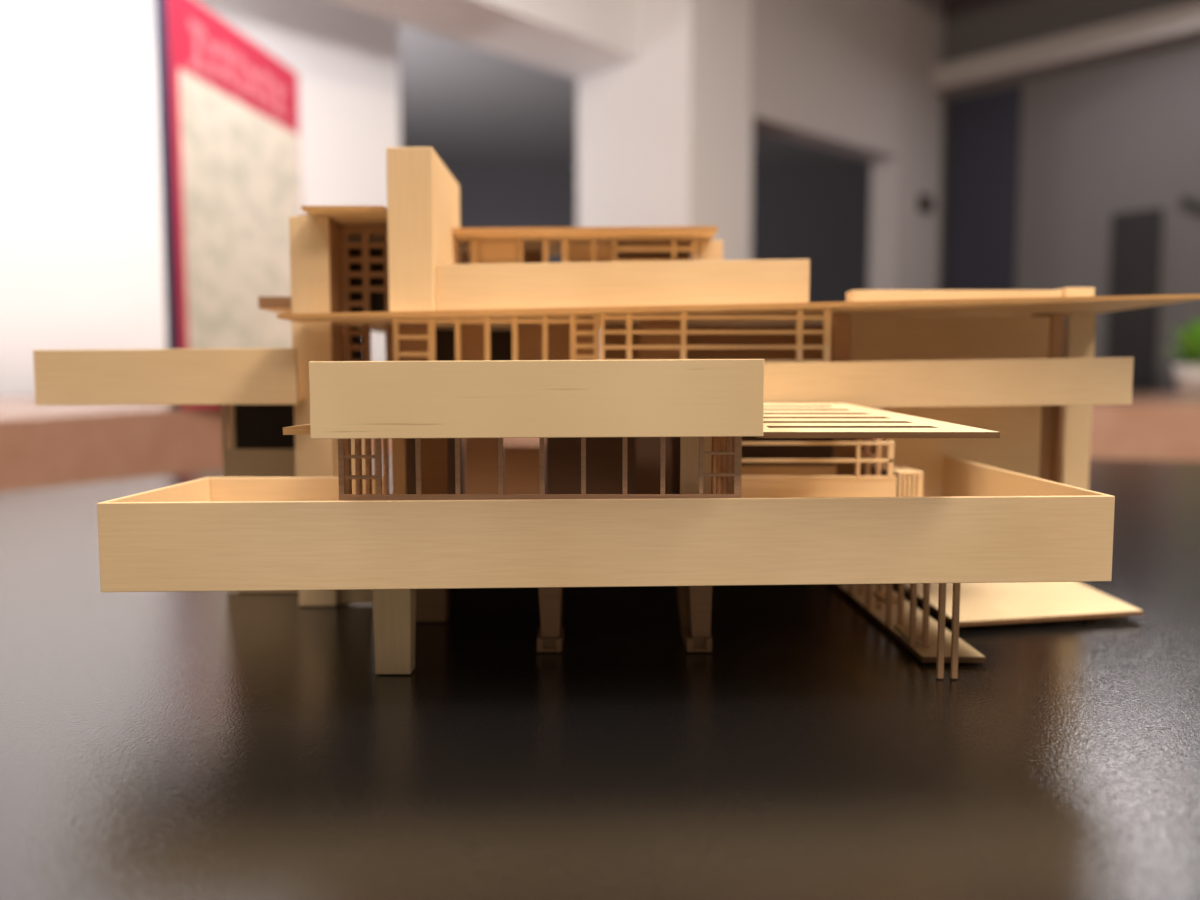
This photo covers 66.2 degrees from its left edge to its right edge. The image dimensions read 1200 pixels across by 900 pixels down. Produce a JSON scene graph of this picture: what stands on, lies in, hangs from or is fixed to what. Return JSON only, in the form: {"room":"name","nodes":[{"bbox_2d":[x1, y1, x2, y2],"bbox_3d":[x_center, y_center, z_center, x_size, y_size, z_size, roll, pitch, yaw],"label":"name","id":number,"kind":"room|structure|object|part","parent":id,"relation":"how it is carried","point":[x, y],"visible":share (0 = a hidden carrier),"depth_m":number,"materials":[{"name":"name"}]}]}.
{"room":"exhibition hall","nodes":[
{"label":"exhibition hall","id":0,"kind":"room"},
{"bbox_2d":[0,0,399,396],"bbox_3d":[-2.498,-0.843,2.638,0.140,3.000,4.400,4,6,45],"label":"wall","id":1,"kind":"structure","parent":0,"point":[82,248],"depth_m":3.28,"materials":[{"name":"white paint"}]},
{"bbox_2d":[331,0,639,78],"bbox_3d":[-1.452,-1.969,2.613,0.390,0.750,4.200,4,6,45],"label":"beam","id":2,"kind":"structure","parent":0,"point":[577,39],"depth_m":3.73,"materials":[{"name":"white paint"}]},
{"bbox_2d":[398,22,870,162],"bbox_3d":[1.500,-2.500,4.323,13.000,0.050,13.000,0,4,0],"label":"ceiling","id":3,"kind":"structure","parent":0,"point":[467,103],"depth_m":7.30,"materials":[{"name":"paint"}]},
{"bbox_2d":[444,163,870,328],"bbox_3d":[1.400,-1.192,7.230,10.200,3.000,4.200,0,4,0],"label":"wall","id":4,"kind":"structure","parent":0,"point":[819,213],"depth_m":9.14,"materials":[{"name":"grey paint"}]},
{"bbox_2d":[750,0,944,289],"bbox_3d":[1.261,-1.003,4.745,1.703,3.000,0.178,-4,6,-42],"label":"wall","id":5,"kind":"structure","parent":0,"point":[854,78],"depth_m":4.72,"materials":[{"name":"grey paint"}]},
{"bbox_2d":[577,0,752,359],"bbox_3d":[0.287,-0.964,4.233,0.680,3.000,0.435,4,6,45],"label":"column","id":6,"kind":"structure","parent":5,"relation":"attached to","point":[664,135],"depth_m":3.97,"materials":[{"name":"white paint"}]},
{"bbox_2d":[918,194,932,212],"bbox_3d":[1.798,-1.363,5.083,0.030,0.086,0.130,4,6,45],"label":"wall fitting","id":7,"kind":"object","parent":5,"relation":"attached to","point":[925,202],"visible":1,"depth_m":5.05,"materials":[{"name":"grey plastic"}]},
{"bbox_2d":[938,0,1199,391],"bbox_3d":[3.933,-0.899,3.380,0.150,3.000,5.500,-4,6,-45],"label":"wall","id":8,"kind":"structure","parent":0,"point":[1100,139],"depth_m":4.67,"materials":[{"name":"grey paint"}]},
{"bbox_2d":[947,84,1021,289],"bbox_3d":[2.128,-0.746,5.138,0.377,2.428,0.060,4,6,45],"label":"door","id":9,"kind":"structure","parent":8,"relation":"in","point":[986,126],"depth_m":5.06,"materials":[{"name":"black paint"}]},
{"bbox_2d":[932,0,1199,94],"bbox_3d":[3.461,-2.102,2.957,5.300,0.536,0.975,4,6,45],"label":"beam","id":10,"kind":"structure","parent":8,"relation":"attached to","point":[1181,22],"depth_m":4.60,"materials":[{"name":"paint"}]},
{"bbox_2d":[1107,208,1162,391],"bbox_3d":[2.642,-0.332,4.587,0.216,1.687,0.025,4,6,45],"label":"door","id":11,"kind":"structure","parent":8,"relation":"in","point":[1136,239],"depth_m":4.53,"materials":[{"name":"black"}]},
{"bbox_2d":[1181,195,1199,210],"bbox_3d":[2.865,-1.120,4.303,0.260,0.173,0.025,4,6,45],"label":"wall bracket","id":12,"kind":"object","parent":8,"relation":"attached to","point":[1194,204],"visible":1,"depth_m":4.35,"materials":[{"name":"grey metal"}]},
{"bbox_3d":[1.500,0.541,4.554,13.000,0.050,13.000,0,4,0],"label":"floor","id":13,"kind":"structure","parent":0,"visible":0},
{"bbox_2d":[0,443,1199,899],"bbox_3d":[0.351,0.435,0.672,2.613,0.750,1.974,0,4,0],"label":"table","id":14,"kind":"object","parent":13,"relation":"on","point":[182,745],"visible":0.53,"depth_m":0.28,"materials":[{"name":"black laminate"}]},
{"bbox_2d":[33,147,1199,678],"bbox_3d":[0.004,-0.032,0.454,0.522,0.214,0.330,0,4,0],"label":"model","id":15,"kind":"object","parent":14,"relation":"on","point":[711,439],"visible":1,"depth_m":0.40},
{"bbox_3d":[-0.082,-0.094,0.530,0.013,0.040,0.002,0,4,0],"label":"wall panel","id":16,"kind":"part","parent":15,"relation":"part of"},
{"bbox_3d":[-0.054,-0.090,0.488,0.022,0.040,0.002,0,4,0],"label":"wall panel","id":17,"kind":"part","parent":15,"relation":"part of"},
{"bbox_3d":[-0.038,-0.093,0.525,0.011,0.040,0.002,0,4,0],"label":"wall panel","id":18,"kind":"part","parent":15,"relation":"part of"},
{"bbox_3d":[-0.005,-0.091,0.497,0.024,0.040,0.002,0,4,0],"label":"wall panel","id":19,"kind":"part","parent":15,"relation":"part of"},
{"bbox_3d":[0.031,-0.094,0.530,0.043,0.040,0.002,0,4,0],"label":"wall panel","id":20,"kind":"part","parent":15,"relation":"part of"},
{"bbox_3d":[0.059,-0.091,0.493,0.013,0.041,0.002,0,4,0],"label":"wall panel","id":21,"kind":"part","parent":15,"relation":"part of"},
{"bbox_3d":[0.125,0.052,0.459,0.002,0.040,0.002,0,4,0],"label":"stair rod","id":22,"kind":"part","parent":15,"relation":"part of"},
{"bbox_3d":[0.131,0.052,0.459,0.002,0.040,0.002,0,4,0],"label":"stair rod","id":23,"kind":"part","parent":15,"relation":"part of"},
{"bbox_3d":[0.125,0.054,0.429,0.002,0.040,0.002,0,4,0],"label":"stair rod","id":24,"kind":"part","parent":15,"relation":"part of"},
{"bbox_3d":[0.131,0.054,0.429,0.002,0.040,0.002,0,4,0],"label":"stair rod","id":25,"kind":"part","parent":15,"relation":"part of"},
{"bbox_3d":[0.125,0.057,0.398,0.002,0.040,0.002,0,4,0],"label":"stair rod","id":26,"kind":"part","parent":15,"relation":"part of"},
{"bbox_3d":[0.131,0.057,0.398,0.002,0.040,0.002,0,4,0],"label":"stair rod","id":27,"kind":"part","parent":15,"relation":"part of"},
{"bbox_3d":[0.137,0.076,0.432,0.024,0.002,0.151,0,4,0],"label":"plate","id":28,"kind":"part","parent":15,"relation":"part of","materials":[{"name":"brown wood"}]},
{"bbox_3d":[0.125,0.059,0.368,0.002,0.040,0.002,0,4,0],"label":"stair rod","id":29,"kind":"part","parent":15,"relation":"part of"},
{"bbox_3d":[0.131,0.059,0.368,0.002,0.040,0.002,0,4,0],"label":"stair rod","id":30,"kind":"part","parent":15,"relation":"part of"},
{"bbox_3d":[0.125,0.063,0.338,0.002,0.043,0.002,0,4,0],"label":"stair rod","id":31,"kind":"part","parent":15,"relation":"part of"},
{"bbox_3d":[0.131,0.063,0.338,0.002,0.043,0.002,0,4,0],"label":"stair rod","id":32,"kind":"part","parent":15,"relation":"part of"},
{"bbox_3d":[0.176,0.003,0.449,0.076,0.053,0.002,0,4,0],"label":"wall panel","id":33,"kind":"part","parent":15,"relation":"part of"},
{"bbox_3d":[0.203,0.069,0.513,0.096,0.005,0.227,0,4,0],"label":"plate","id":34,"kind":"part","parent":15,"relation":"part of","materials":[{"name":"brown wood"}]},
{"bbox_3d":[0.235,-0.002,0.488,0.017,0.142,0.002,0,4,0],"label":"wall panel","id":35,"kind":"part","parent":15,"relation":"part of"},
{"bbox_3d":[0.241,0.000,0.517,0.002,0.134,0.069,0,4,0],"label":"wall panel","id":36,"kind":"part","parent":15,"relation":"part of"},
{"bbox_3d":[0.249,-0.002,0.481,0.014,0.139,0.002,0,4,0],"label":"corner post","id":37,"kind":"part","parent":15,"relation":"part of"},
{"bbox_2d":[0,392,1199,490],"bbox_3d":[0.904,0.262,2.586,5.624,0.805,3.014,-1,4,-9],"label":"countertop","id":38,"kind":"structure","parent":13,"relation":"on","point":[41,445],"depth_m":1.71,"materials":[{"name":"brown wood"}]},
{"bbox_2d":[155,0,300,407],"bbox_3d":[-0.789,-0.502,2.025,0.025,0.805,0.538,1,4,8],"label":"poster board","id":39,"kind":"object","parent":38,"relation":"on","point":[229,109],"visible":0.96,"depth_m":1.93,"materials":[{"name":"multicoloured"}]},
{"bbox_2d":[189,18,284,117],"bbox_3d":[-0.778,-0.815,1.999,0.001,0.093,0.390,1,4,8],"label":"print","id":40,"kind":"object","parent":39,"relation":"on","point":[215,59],"depth_m":1.97,"materials":[{"name":"red paper"}]},
{"bbox_2d":[1164,316,1199,392],"bbox_3d":[2.591,-0.413,3.934,0.276,0.337,0.377,1,4,8],"label":"potted plant","id":41,"kind":"object","parent":38,"relation":"on","point":[1187,376],"visible":0.99,"depth_m":3.92,"materials":[{"name":"green plant"}]},
{"bbox_3d":[2.599,-0.307,3.960,0.233,0.121,0.233,0,4,0],"label":"pot","id":42,"kind":"part","parent":41,"relation":"part of","materials":[{"name":"white ceramic"}]}
]}

